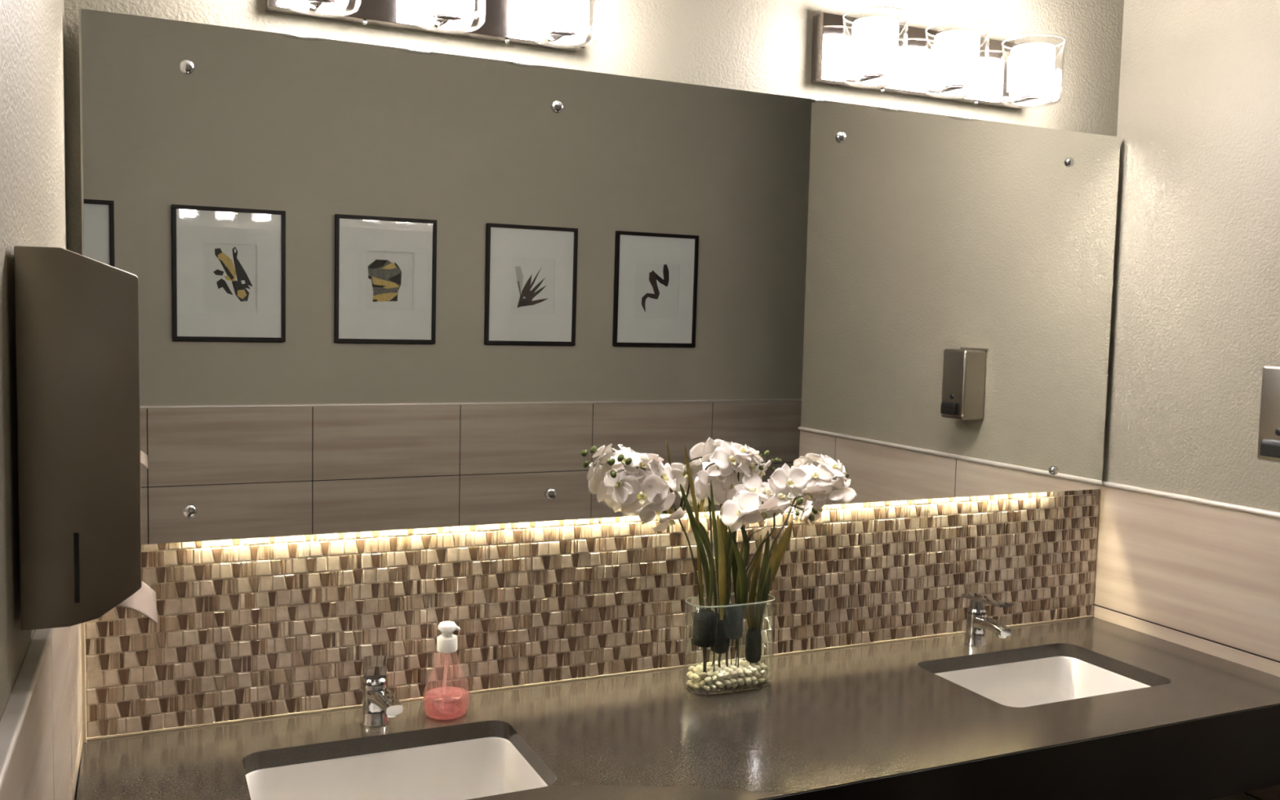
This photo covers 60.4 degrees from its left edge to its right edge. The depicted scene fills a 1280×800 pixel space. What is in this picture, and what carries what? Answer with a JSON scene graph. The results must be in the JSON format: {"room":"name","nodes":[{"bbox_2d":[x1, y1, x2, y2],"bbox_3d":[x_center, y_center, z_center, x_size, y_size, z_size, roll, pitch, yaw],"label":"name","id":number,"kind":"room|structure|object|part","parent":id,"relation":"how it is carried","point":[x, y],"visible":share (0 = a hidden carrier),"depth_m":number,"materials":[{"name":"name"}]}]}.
{"room":"public restroom","nodes":[
{"label":"public restroom","id":0,"kind":"room"},
{"bbox_2d":[0,0,83,799],"bbox_3d":[-0.723,0.081,1.219,0.114,2.750,1.160,0,5,-24],"label":"wall","id":1,"kind":"structure","parent":0,"point":[45,764],"depth_m":1.17,"materials":[{"name":"brown"}]},
{"bbox_2d":[0,627,54,791],"bbox_3d":[-0.675,0.266,1.243,0.018,0.008,1.138,0,5,-24],"label":"trim","id":2,"kind":"structure","parent":1,"relation":"attached to","point":[12,719],"depth_m":1.03,"materials":[{"name":"grey"}]},
{"bbox_2d":[13,245,142,630],"bbox_3d":[-0.606,0.035,1.201,0.108,0.385,0.271,-1,5,-24],"label":"paper towel dispenser","id":3,"kind":"object","parent":1,"relation":"attached to","point":[77,315],"visible":1,"depth_m":1.08,"materials":[{"name":"silver metal"}]},
{"bbox_2d":[115,581,157,624],"bbox_3d":[-0.568,0.217,1.196,0.076,0.028,0.180,-1,5,-24],"label":"paper towel","id":4,"kind":"object","parent":3,"relation":"in","point":[144,601],"visible":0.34,"depth_m":1.18,"materials":[{"name":"white paper"}]},
{"bbox_2d":[81,622,86,742],"bbox_3d":[-0.894,0.391,1.765,0.006,0.324,0.011,-1,5,-24],"label":"trim","id":5,"kind":"structure","parent":1,"relation":"attached to","point":[83,628],"depth_m":1.76,"materials":[{"name":"beige plastic"}]},
{"bbox_2d":[63,0,1124,737],"bbox_3d":[0.100,0.025,2.254,2.452,2.750,0.113,-1,5,-24],"label":"wall","id":6,"kind":"structure","parent":0,"point":[265,626],"depth_m":2.11,"materials":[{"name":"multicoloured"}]},
{"bbox_2d":[265,0,599,52],"bbox_3d":[-0.330,-0.699,1.848,0.554,0.148,0.182,-1,5,-24],"label":"vanity light","id":7,"kind":"object","parent":6,"relation":"attached to","point":[553,24],"visible":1,"depth_m":1.88,"materials":[{"name":"grey glass"}]},
{"bbox_3d":[-0.506,-0.686,1.740,0.128,0.130,0.128,-1,5,-24],"label":"lamp shade","id":8,"kind":"part","parent":7,"relation":"part of","materials":[{"name":"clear glass"}]},
{"bbox_3d":[-0.518,-0.643,1.769,0.048,0.020,0.104,-1,5,-24],"label":"arm","id":9,"kind":"part","parent":7,"relation":"part of","materials":[{"name":"grey"}]},
{"bbox_3d":[-0.332,-0.645,1.854,0.048,0.020,0.104,-1,5,-24],"label":"arm","id":10,"kind":"part","parent":7,"relation":"part of","materials":[{"name":"grey"}]},
{"bbox_2d":[420,0,474,17],"bbox_3d":[-0.319,-0.694,1.825,0.090,0.098,0.090,-1,5,-24],"label":"diffuser","id":11,"kind":"object","parent":7,"relation":"attached to","point":[437,8],"depth_m":1.81,"materials":[{"name":"white glass"}]},
{"bbox_3d":[-0.319,-0.688,1.825,0.128,0.130,0.128,-1,5,-24],"label":"lamp shade","id":12,"kind":"part","parent":7,"relation":"part of","materials":[{"name":"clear glass"}]},
{"bbox_3d":[-0.145,-0.646,1.939,0.048,0.020,0.104,-1,5,-24],"label":"arm","id":13,"kind":"part","parent":7,"relation":"part of","materials":[{"name":"grey"}]},
{"bbox_2d":[537,0,589,32],"bbox_3d":[-0.133,-0.696,1.910,0.090,0.098,0.090,-1,5,-24],"label":"diffuser","id":14,"kind":"object","parent":7,"relation":"attached to","point":[553,15],"depth_m":1.88,"materials":[{"name":"white glass"}]},
{"bbox_3d":[-0.133,-0.690,1.910,0.128,0.130,0.128,-1,5,-24],"label":"lamp shade","id":15,"kind":"part","parent":7,"relation":"part of","materials":[{"name":"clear glass"}]},
{"bbox_2d":[86,614,1093,740],"bbox_3d":[0.106,0.540,2.239,2.214,0.004,0.004,-1,5,-24],"label":"trim","id":16,"kind":"structure","parent":6,"relation":"attached to","point":[1092,615],"depth_m":2.08,"materials":[{"name":"beige plastic"}]},
{"bbox_2d":[84,488,1099,737],"bbox_3d":[0.109,0.376,2.232,2.212,0.332,0.013,-1,5,-24],"label":"backsplash","id":17,"kind":"structure","parent":6,"relation":"attached to","point":[265,626],"depth_m":2.08,"materials":[{"name":"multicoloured tile"}]},
{"bbox_2d":[78,8,1120,544],"bbox_3d":[0.126,-0.193,2.170,2.190,0.837,0.025,-1,5,-24],"label":"mirror","id":18,"kind":"object","parent":6,"relation":"attached to","point":[380,287],"visible":0.86,"depth_m":2.03,"materials":[{"name":"silver mirror"}]},
{"bbox_2d":[75,617,1279,799],"bbox_3d":[0.227,0.645,1.975,2.214,0.160,0.598,-1,5,-24],"label":"countertop","id":19,"kind":"structure","parent":6,"relation":"attached to","point":[870,722],"depth_m":1.92,"materials":[{"name":"grey stone"}]},
{"bbox_2d":[360,655,403,727],"bbox_3d":[-0.439,0.502,1.861,0.064,0.111,0.124,0,4,-17],"label":"faucet","id":20,"kind":"object","parent":19,"relation":"on","point":[380,704],"visible":1,"depth_m":1.87,"materials":[{"name":"silver metal"}]},
{"bbox_3d":[-0.447,0.453,1.856,0.040,0.013,0.118,0,4,-14],"label":"lever","id":21,"kind":"part","parent":20,"relation":"part of","materials":[{"name":"silver metal"}]},
{"bbox_3d":[-0.427,0.506,1.846,0.037,0.028,0.082,-1,5,-33],"label":"spout","id":22,"kind":"part","parent":20,"relation":"part of","materials":[{"name":"silver metal"}]},
{"bbox_2d":[245,737,547,799],"bbox_3d":[-0.377,0.672,1.708,0.486,0.148,0.342,-1,5,-24],"label":"sink","id":23,"kind":"object","parent":19,"relation":"in","point":[464,770],"visible":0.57,"depth_m":1.84,"materials":[{"name":"white ceramic"}]},
{"bbox_2d":[422,621,470,720],"bbox_3d":[-0.339,0.471,1.929,0.082,0.167,0.082,-1,5,-29],"label":"soap bottle","id":24,"kind":"object","parent":19,"relation":"on","point":[446,642],"visible":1,"depth_m":1.91,"materials":[{"name":"clear plastic"}]},
{"bbox_2d":[683,591,775,694],"bbox_3d":[0.172,0.467,2.114,0.180,0.171,0.086,-1,5,-24],"label":"glass vase","id":25,"kind":"object","parent":19,"relation":"on","point":[688,606],"visible":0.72,"depth_m":2.09,"materials":[{"name":"clear glass"}]},
{"bbox_2d":[603,446,717,672],"bbox_3d":[0.038,0.305,2.096,0.222,0.431,0.097,1,4,-3],"label":"orchid spray","id":26,"kind":"object","parent":25,"relation":"in","point":[651,492],"visible":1,"depth_m":2.07,"materials":[{"name":"white plant"}]},
{"bbox_3d":[-0.044,0.163,2.055,0.056,0.070,0.014,-35,-17,21],"label":"flower","id":27,"kind":"part","parent":26,"relation":"part of","materials":[{"name":"white plant"}]},
{"bbox_3d":[-0.025,0.112,2.064,0.063,0.050,0.019,3,-36,20],"label":"flower","id":28,"kind":"part","parent":26,"relation":"part of","materials":[{"name":"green plant"}]},
{"bbox_3d":[0.000,0.122,2.076,0.078,0.013,0.063,-13,46,-27],"label":"flower","id":29,"kind":"part","parent":26,"relation":"part of","materials":[{"name":"white plant"}]},
{"bbox_3d":[0.002,0.170,2.054,0.105,0.086,0.023,1,4,-1],"label":"flower","id":30,"kind":"part","parent":26,"relation":"part of","materials":[{"name":"white plant"}]},
{"bbox_3d":[0.016,0.113,2.083,0.056,0.022,0.067,29,-14,-37],"label":"flower","id":31,"kind":"part","parent":26,"relation":"part of","materials":[{"name":"white plant"}]},
{"bbox_3d":[0.030,0.197,2.066,0.088,0.070,0.015,-28,51,-25],"label":"flower","id":32,"kind":"part","parent":26,"relation":"part of","materials":[{"name":"white plant"}]},
{"bbox_3d":[0.041,0.140,2.090,0.024,0.078,0.098,-23,-33,32],"label":"flower","id":33,"kind":"part","parent":26,"relation":"part of","materials":[{"name":"white plant"}]},
{"bbox_3d":[0.047,0.289,2.085,0.153,0.328,0.035,1,4,-1],"label":"stem","id":34,"kind":"part","parent":26,"relation":"part of","materials":[{"name":"green plant"}]},
{"bbox_3d":[0.054,0.227,2.080,0.073,0.018,0.060,-34,-28,26],"label":"flower","id":35,"kind":"part","parent":26,"relation":"part of","materials":[{"name":"white plant"}]},
{"bbox_2d":[686,671,693,676],"bbox_3d":[0.096,0.523,2.097,0.013,0.009,0.012,4,5,37],"label":"pebble","id":36,"kind":"object","parent":25,"relation":"in","point":[690,673],"visible":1,"depth_m":2.09,"materials":[{"name":"white stone"}]},
{"bbox_2d":[688,666,694,671],"bbox_3d":[0.101,0.515,2.107,0.016,0.010,0.010,1,4,-11],"label":"pebble","id":37,"kind":"object","parent":25,"relation":"in","point":[690,668],"visible":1,"depth_m":2.10,"materials":[{"name":"white stone"}]},
{"bbox_2d":[689,682,694,688],"bbox_3d":[0.101,0.541,2.087,0.014,0.011,0.013,1,4,-6],"label":"pebble","id":38,"kind":"object","parent":25,"relation":"in","point":[691,684],"visible":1,"depth_m":2.08,"materials":[{"name":"white stone"}]},
{"bbox_2d":[689,673,696,679],"bbox_3d":[0.102,0.525,2.088,0.015,0.011,0.010,1,4,0],"label":"pebble","id":39,"kind":"object","parent":25,"relation":"in","point":[691,676],"visible":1,"depth_m":2.08,"materials":[{"name":"white stone"}]},
{"bbox_2d":[692,666,699,673],"bbox_3d":[0.107,0.515,2.096,0.013,0.012,0.013,0,5,-23],"label":"pebble","id":40,"kind":"object","parent":25,"relation":"in","point":[695,668],"visible":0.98,"depth_m":2.09,"materials":[{"name":"white stone"}]},
{"bbox_2d":[693,683,700,688],"bbox_3d":[0.108,0.541,2.077,0.013,0.009,0.013,-2,5,-37],"label":"pebble","id":41,"kind":"object","parent":25,"relation":"in","point":[696,686],"visible":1,"depth_m":2.07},
{"bbox_2d":[693,674,701,679],"bbox_3d":[0.108,0.524,2.076,0.015,0.010,0.013,2,4,8],"label":"pebble","id":42,"kind":"object","parent":25,"relation":"in","point":[696,677],"visible":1,"depth_m":2.07,"materials":[{"name":"white stone"}]},
{"bbox_2d":[699,680,705,685],"bbox_3d":[0.118,0.534,2.072,0.011,0.010,0.011,4,5,28],"label":"pebble","id":43,"kind":"object","parent":25,"relation":"in","point":[702,682],"visible":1,"depth_m":2.07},
{"bbox_2d":[698,671,706,676],"bbox_3d":[0.118,0.518,2.072,0.013,0.011,0.014,-2,5,-38],"label":"pebble","id":44,"kind":"object","parent":25,"relation":"in","point":[704,673],"visible":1,"depth_m":2.07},
{"bbox_2d":[703,684,710,690],"bbox_3d":[0.127,0.542,2.071,0.011,0.011,0.015,4,5,37],"label":"pebble","id":45,"kind":"object","parent":25,"relation":"in","point":[706,687],"visible":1,"depth_m":2.07,"materials":[{"name":"beige stone"}]},
{"bbox_2d":[704,676,711,682],"bbox_3d":[0.128,0.526,2.069,0.013,0.011,0.016,3,5,24],"label":"pebble","id":46,"kind":"object","parent":25,"relation":"in","point":[707,679],"visible":1,"depth_m":2.06,"materials":[{"name":"white stone"}]},
{"bbox_2d":[706,670,713,676],"bbox_3d":[0.133,0.517,2.077,0.013,0.011,0.011,3,4,20],"label":"pebble","id":47,"kind":"object","parent":25,"relation":"in","point":[709,673],"visible":1,"depth_m":2.07,"materials":[{"name":"white stone"}]},
{"bbox_2d":[710,684,716,688],"bbox_3d":[0.139,0.542,2.077,0.013,0.009,0.013,0,4,-16],"label":"pebble","id":48,"kind":"object","parent":25,"relation":"in","point":[712,686],"visible":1,"depth_m":2.07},
{"bbox_2d":[711,675,718,680],"bbox_3d":[0.141,0.525,2.075,0.013,0.010,0.013,-1,5,-34],"label":"pebble","id":49,"kind":"object","parent":25,"relation":"in","point":[713,677],"visible":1,"depth_m":2.07,"materials":[{"name":"white stone"}]},
{"bbox_2d":[713,669,719,675],"bbox_3d":[0.145,0.518,2.083,0.015,0.011,0.012,-3,6,-44],"label":"pebble","id":50,"kind":"object","parent":25,"relation":"in","point":[716,672],"visible":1,"depth_m":2.08,"materials":[{"name":"white stone"}]},
{"bbox_2d":[715,680,723,686],"bbox_3d":[0.150,0.535,2.073,0.014,0.010,0.013,1,4,-3],"label":"pebble","id":51,"kind":"object","parent":25,"relation":"in","point":[719,683],"visible":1,"depth_m":2.07,"materials":[{"name":"white stone"}]},
{"bbox_2d":[716,672,724,678],"bbox_3d":[0.152,0.519,2.072,0.013,0.009,0.014,-2,6,-41],"label":"pebble","id":52,"kind":"object","parent":25,"relation":"in","point":[719,675],"visible":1,"depth_m":2.07,"materials":[{"name":"white stone"}]},
{"bbox_2d":[723,666,729,671],"bbox_3d":[0.166,0.517,2.107,0.013,0.010,0.011,-1,5,-34],"label":"pebble","id":53,"kind":"object","parent":25,"relation":"in","point":[726,668],"visible":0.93,"depth_m":2.10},
{"bbox_2d":[723,671,730,677],"bbox_3d":[0.164,0.519,2.076,0.013,0.010,0.014,5,5,39],"label":"pebble","id":54,"kind":"object","parent":25,"relation":"in","point":[726,673],"visible":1,"depth_m":2.07,"materials":[{"name":"white stone"}]},
{"bbox_2d":[723,680,732,685],"bbox_3d":[0.165,0.535,2.078,0.015,0.010,0.014,4,5,34],"label":"pebble","id":55,"kind":"object","parent":25,"relation":"in","point":[727,682],"visible":1,"depth_m":2.07,"materials":[{"name":"white stone"}]},
{"bbox_2d":[724,675,731,679],"bbox_3d":[0.166,0.525,2.088,0.015,0.012,0.014,1,4,-8],"label":"pebble","id":56,"kind":"object","parent":25,"relation":"in","point":[728,677],"visible":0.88,"depth_m":2.08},
{"bbox_2d":[728,667,733,673],"bbox_3d":[0.174,0.517,2.096,0.012,0.010,0.012,3,5,25],"label":"pebble","id":57,"kind":"object","parent":25,"relation":"in","point":[730,670],"visible":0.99,"depth_m":2.09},
{"bbox_2d":[728,678,736,684],"bbox_3d":[0.176,0.534,2.086,0.014,0.011,0.013,4,5,30],"label":"pebble","id":58,"kind":"object","parent":25,"relation":"in","point":[733,681],"visible":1,"depth_m":2.08,"materials":[{"name":"white stone"}]},
{"bbox_2d":[730,671,737,675],"bbox_3d":[0.178,0.519,2.085,0.011,0.009,0.012,-1,5,-34],"label":"pebble","id":59,"kind":"object","parent":25,"relation":"in","point":[733,673],"visible":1,"depth_m":2.08,"materials":[{"name":"white stone"}]},
{"bbox_2d":[730,665,737,671],"bbox_3d":[0.181,0.515,2.113,0.012,0.011,0.013,0,4,-19],"label":"pebble","id":60,"kind":"object","parent":25,"relation":"in","point":[734,667],"visible":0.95,"depth_m":2.11,"materials":[{"name":"white stone"}]},
{"bbox_2d":[731,682,737,687],"bbox_3d":[0.180,0.543,2.096,0.013,0.012,0.011,3,4,21],"label":"pebble","id":61,"kind":"object","parent":25,"relation":"in","point":[735,685],"visible":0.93,"depth_m":2.09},
{"bbox_2d":[694,440,781,667],"bbox_3d":[0.178,0.298,2.187,0.108,0.438,0.205,4,5,37],"label":"orchid spray","id":62,"kind":"object","parent":25,"relation":"in","point":[726,458],"visible":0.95,"depth_m":2.15,"materials":[{"name":"white plant"}]},
{"bbox_3d":[0.133,0.166,2.152,0.015,0.072,0.089,-4,9,33],"label":"flower","id":63,"kind":"part","parent":62,"relation":"part of","materials":[{"name":"white plant"}]},
{"bbox_3d":[0.150,0.133,2.171,0.064,0.018,0.077,22,42,23],"label":"flower","id":64,"kind":"part","parent":62,"relation":"part of","materials":[{"name":"white plant"}]},
{"bbox_3d":[0.183,0.180,2.175,0.098,0.077,0.017,-3,-7,-18],"label":"flower","id":65,"kind":"part","parent":62,"relation":"part of","materials":[{"name":"white plant"}]},
{"bbox_3d":[0.177,0.113,2.167,0.087,0.072,0.014,-7,-21,-30],"label":"flower","id":66,"kind":"part","parent":62,"relation":"part of","materials":[{"name":"white plant"}]},
{"bbox_3d":[0.210,0.300,2.160,0.181,0.353,0.083,-1,5,-24],"label":"stem","id":67,"kind":"part","parent":62,"relation":"part of","materials":[{"name":"green plant"}]},
{"bbox_3d":[0.197,0.101,2.182,0.059,0.012,0.073,22,15,5],"label":"flower","id":68,"kind":"part","parent":62,"relation":"part of","materials":[{"name":"white plant"}]},
{"bbox_3d":[0.215,0.127,2.186,0.018,0.062,0.078,-21,2,35],"label":"flower","id":69,"kind":"part","parent":62,"relation":"part of","materials":[{"name":"white plant"}]},
{"bbox_3d":[0.228,0.107,2.199,0.051,0.018,0.063,45,4,-1],"label":"flower","id":70,"kind":"part","parent":62,"relation":"part of","materials":[{"name":"white plant"}]},
{"bbox_3d":[0.240,0.141,2.195,0.016,0.062,0.050,32,-28,21],"label":"flower","id":71,"kind":"part","parent":62,"relation":"part of","materials":[{"name":"white plant"}]},
{"bbox_2d":[736,678,743,683],"bbox_3d":[0.190,0.534,2.091,0.014,0.010,0.012,-2,5,-40],"label":"pebble","id":72,"kind":"object","parent":25,"relation":"in","point":[738,680],"visible":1,"depth_m":2.09,"materials":[{"name":"white stone"}]},
{"bbox_2d":[737,670,743,674],"bbox_3d":[0.191,0.518,2.090,0.011,0.008,0.011,1,4,2],"label":"pebble","id":73,"kind":"object","parent":25,"relation":"in","point":[740,672],"visible":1,"depth_m":2.09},
{"bbox_2d":[744,676,751,683],"bbox_3d":[0.206,0.535,2.098,0.013,0.012,0.012,0,4,-19],"label":"pebble","id":74,"kind":"object","parent":25,"relation":"in","point":[747,680],"visible":1,"depth_m":2.09,"materials":[{"name":"white stone"}]},
{"bbox_2d":[744,668,751,675],"bbox_3d":[0.206,0.519,2.097,0.014,0.010,0.011,3,4,20],"label":"pebble","id":75,"kind":"object","parent":25,"relation":"in","point":[747,671],"visible":1,"depth_m":2.09,"materials":[{"name":"white stone"}]},
{"bbox_2d":[750,676,756,681],"bbox_3d":[0.218,0.534,2.103,0.014,0.010,0.011,5,5,38],"label":"pebble","id":76,"kind":"object","parent":25,"relation":"in","point":[753,678],"visible":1,"depth_m":2.10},
{"bbox_2d":[750,667,756,672],"bbox_3d":[0.217,0.517,2.102,0.013,0.010,0.012,-2,5,-35],"label":"pebble","id":77,"kind":"object","parent":25,"relation":"in","point":[753,669],"visible":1,"depth_m":2.10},
{"bbox_2d":[751,662,756,667],"bbox_3d":[0.221,0.514,2.132,0.012,0.010,0.011,4,5,28],"label":"pebble","id":78,"kind":"object","parent":25,"relation":"in","point":[753,664],"visible":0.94,"depth_m":2.13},
{"bbox_2d":[751,680,758,684],"bbox_3d":[0.221,0.543,2.113,0.012,0.009,0.013,-1,5,-33],"label":"pebble","id":79,"kind":"object","parent":25,"relation":"in","point":[756,682],"visible":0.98,"depth_m":2.11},
{"bbox_2d":[752,670,759,676],"bbox_3d":[0.222,0.525,2.113,0.013,0.011,0.014,-3,6,-44],"label":"pebble","id":80,"kind":"object","parent":25,"relation":"in","point":[757,673],"visible":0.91,"depth_m":2.11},
{"bbox_2d":[754,665,760,671],"bbox_3d":[0.227,0.518,2.121,0.011,0.011,0.012,-2,5,-37],"label":"pebble","id":81,"kind":"object","parent":25,"relation":"in","point":[757,667],"visible":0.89,"depth_m":2.12,"materials":[{"name":"white stone"}]},
{"bbox_2d":[757,678,764,682],"bbox_3d":[0.235,0.541,2.119,0.013,0.010,0.013,-2,5,-35],"label":"pebble","id":82,"kind":"object","parent":25,"relation":"in","point":[760,680],"visible":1,"depth_m":2.12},
{"bbox_2d":[760,670,765,675],"bbox_3d":[0.237,0.525,2.119,0.011,0.009,0.016,3,5,23],"label":"pebble","id":83,"kind":"object","parent":25,"relation":"in","point":[762,672],"visible":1,"depth_m":2.11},
{"bbox_2d":[760,673,767,678],"bbox_3d":[0.240,0.533,2.128,0.014,0.011,0.013,4,5,28],"label":"pebble","id":84,"kind":"object","parent":25,"relation":"in","point":[764,676],"visible":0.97,"depth_m":2.12,"materials":[{"name":"white stone"}]},
{"bbox_2d":[760,664,768,669],"bbox_3d":[0.240,0.517,2.128,0.014,0.009,0.012,5,6,41],"label":"pebble","id":85,"kind":"object","parent":25,"relation":"in","point":[762,666],"visible":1,"depth_m":2.12,"materials":[{"name":"white stone"}]},
{"bbox_2d":[719,463,817,667],"bbox_3d":[0.253,0.325,2.155,0.210,0.393,0.111,-1,5,-24],"label":"orchid spray","id":86,"kind":"object","parent":25,"relation":"in","point":[746,505],"visible":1,"depth_m":2.13,"materials":[{"name":"white plant"}]},
{"bbox_3d":[0.195,0.211,2.120,0.090,0.076,0.023,-32,-31,21],"label":"flower","id":87,"kind":"part","parent":86,"relation":"part of","materials":[{"name":"white plant"}]},
{"bbox_3d":[0.214,0.180,2.156,0.064,0.077,0.021,19,-33,-6],"label":"flower","id":88,"kind":"part","parent":86,"relation":"part of","materials":[{"name":"white plant"}]},
{"bbox_3d":[0.239,0.211,2.119,0.124,0.024,0.101,-1,-28,-30],"label":"flower","id":89,"kind":"part","parent":86,"relation":"part of","materials":[{"name":"white plant"}]},
{"bbox_3d":[0.245,0.184,2.169,0.062,0.023,0.077,36,30,32],"label":"flower","id":90,"kind":"part","parent":86,"relation":"part of","materials":[{"name":"white plant"}]},
{"bbox_3d":[0.257,0.344,2.156,0.168,0.278,0.015,-1,5,-31],"label":"stem","id":91,"kind":"part","parent":86,"relation":"part of","materials":[{"name":"green plant"}]},
{"bbox_3d":[0.270,0.191,2.168,0.064,0.077,0.014,2,-31,-46],"label":"flower","id":92,"kind":"part","parent":86,"relation":"part of","materials":[{"name":"white plant"}]},
{"bbox_3d":[0.295,0.159,2.192,0.084,0.069,0.025,-1,-22,-24],"label":"flower","id":93,"kind":"part","parent":86,"relation":"part of","materials":[{"name":"white plant"}]},
{"bbox_3d":[0.330,0.218,2.184,0.016,0.050,0.062,43,27,-1],"label":"flower","id":94,"kind":"part","parent":86,"relation":"part of","materials":[{"name":"white plant"}]},
{"bbox_2d":[740,454,857,664],"bbox_3d":[0.310,0.319,2.228,0.298,0.398,0.098,-2,5,-34],"label":"orchid spray","id":95,"kind":"object","parent":25,"relation":"in","point":[824,473],"visible":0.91,"depth_m":2.19,"materials":[{"name":"white plant"}]},
{"bbox_3d":[0.313,0.325,2.227,0.249,0.348,0.031,-2,6,-42],"label":"stem","id":96,"kind":"part","parent":95,"relation":"part of","materials":[{"name":"green plant"}]},
{"bbox_3d":[0.338,0.191,2.244,0.065,0.021,0.080,21,-50,-34],"label":"flower","id":97,"kind":"part","parent":95,"relation":"part of","materials":[{"name":"white plant"}]},
{"bbox_3d":[0.360,0.153,2.265,0.089,0.014,0.071,-5,39,4],"label":"flower","id":98,"kind":"part","parent":95,"relation":"part of","materials":[{"name":"white plant"}]},
{"bbox_3d":[0.356,0.226,2.251,0.054,0.069,0.015,-18,49,-27],"label":"flower","id":99,"kind":"part","parent":95,"relation":"part of","materials":[{"name":"green plant"}]},
{"bbox_3d":[0.395,0.140,2.271,0.067,0.019,0.081,24,18,-16],"label":"flower","id":100,"kind":"part","parent":95,"relation":"part of","materials":[{"name":"white plant"}]},
{"bbox_3d":[0.408,0.183,2.276,0.074,0.024,0.090,-31,35,-27],"label":"flower","id":101,"kind":"part","parent":95,"relation":"part of","materials":[{"name":"white plant"}]},
{"bbox_3d":[0.418,0.151,2.290,0.014,0.053,0.065,1,4,-5],"label":"flower","id":102,"kind":"part","parent":95,"relation":"part of","materials":[{"name":"white plant"}]},
{"bbox_2d":[960,592,1012,646],"bbox_3d":[0.760,0.489,2.413,0.049,0.111,0.122,-1,5,-24],"label":"faucet","id":103,"kind":"object","parent":19,"relation":"on","point":[977,620],"visible":1,"depth_m":2.42,"materials":[{"name":"silver metal"}]},
{"bbox_3d":[0.761,0.440,2.411,0.040,0.013,0.118,-1,5,-24],"label":"lever","id":104,"kind":"part","parent":103,"relation":"part of","materials":[{"name":"silver metal"}]},
{"bbox_3d":[0.769,0.494,2.395,0.037,0.028,0.082,-1,5,-24],"label":"spout","id":105,"kind":"part","parent":103,"relation":"part of","materials":[{"name":"silver metal"}]},
{"bbox_2d":[934,656,1150,707],"bbox_3d":[0.822,0.659,2.259,0.486,0.148,0.342,-1,5,-24],"label":"sink","id":106,"kind":"object","parent":19,"relation":"in","point":[1027,683],"visible":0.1,"depth_m":2.41,"materials":[{"name":"white ceramic"}]},
{"bbox_2d":[810,6,1065,110],"bbox_3d":[0.642,-0.709,2.291,0.554,0.148,0.182,-1,5,-24],"label":"vanity light","id":107,"kind":"object","parent":6,"relation":"attached to","point":[878,54],"visible":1,"depth_m":2.27,"materials":[{"name":"grey glass"}]},
{"bbox_3d":[0.454,-0.652,2.211,0.048,0.020,0.104,-1,5,-24],"label":"arm","id":108,"kind":"part","parent":107,"relation":"part of","materials":[{"name":"grey metal"}]},
{"bbox_2d":[851,16,898,74],"bbox_3d":[0.466,-0.702,2.183,0.090,0.098,0.090,-1,5,-24],"label":"diffuser","id":109,"kind":"object","parent":107,"relation":"attached to","point":[874,38],"depth_m":2.15,"materials":[{"name":"white glass"}]},
{"bbox_3d":[0.466,-0.696,2.183,0.128,0.130,0.128,-1,5,-24],"label":"lamp shade","id":110,"kind":"part","parent":107,"relation":"part of","materials":[{"name":"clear glass"}]},
{"bbox_3d":[0.640,-0.654,2.296,0.048,0.020,0.104,-1,5,-24],"label":"arm","id":111,"kind":"part","parent":107,"relation":"part of","materials":[{"name":"grey metal"}]},
{"bbox_2d":[933,30,979,85],"bbox_3d":[0.653,-0.704,2.268,0.090,0.098,0.090,-1,5,-24],"label":"diffuser","id":112,"kind":"object","parent":107,"relation":"attached to","point":[956,54],"depth_m":2.23,"materials":[{"name":"white glass"}]},
{"bbox_3d":[0.653,-0.698,2.268,0.128,0.130,0.128,-1,5,-24],"label":"lamp shade","id":113,"kind":"part","parent":107,"relation":"part of","materials":[{"name":"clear glass"}]},
{"bbox_3d":[0.827,-0.656,2.381,0.048,0.020,0.104,-1,5,-24],"label":"arm","id":114,"kind":"part","parent":107,"relation":"part of","materials":[{"name":"grey metal"}]},
{"bbox_2d":[1009,43,1055,96],"bbox_3d":[0.839,-0.706,2.353,0.090,0.098,0.090,-1,5,-24],"label":"diffuser","id":115,"kind":"object","parent":107,"relation":"attached to","point":[1032,64],"depth_m":2.32,"materials":[{"name":"white glass"}]},
{"bbox_3d":[0.839,-0.700,2.353,0.128,0.130,0.128,-1,5,-24],"label":"lamp shade","id":116,"kind":"part","parent":107,"relation":"part of","materials":[{"name":"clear glass"}]},
{"bbox_2d":[1093,0,1279,799],"bbox_3d":[1.465,0.070,2.067,0.124,2.750,1.390,-1,5,-24],"label":"wall","id":117,"kind":"structure","parent":0,"point":[1195,322],"depth_m":2.43,"materials":[{"name":"brown paint"}]},
{"bbox_2d":[1102,480,1279,518],"bbox_3d":[1.403,0.254,2.053,0.011,0.011,1.388,-1,5,-24],"label":"trim","id":118,"kind":"structure","parent":117,"relation":"attached to","point":[1208,502],"depth_m":2.43,"materials":[{"name":"grey metal"}]},
{"bbox_2d":[1257,364,1279,462],"bbox_3d":[1.294,0.027,2.187,0.092,0.197,0.101,-1,5,-24],"label":"soap dispenser","id":119,"kind":"object","parent":117,"relation":"attached to","point":[1268,439],"visible":1,"depth_m":2.19,"materials":[{"name":"silver metal"}]},
{"bbox_3d":[1.259,0.096,2.176,0.018,0.034,0.056,-1,5,-24],"label":"push spout","id":120,"kind":"part","parent":119,"relation":"part of","materials":[{"name":"black plastic"}]}
]}

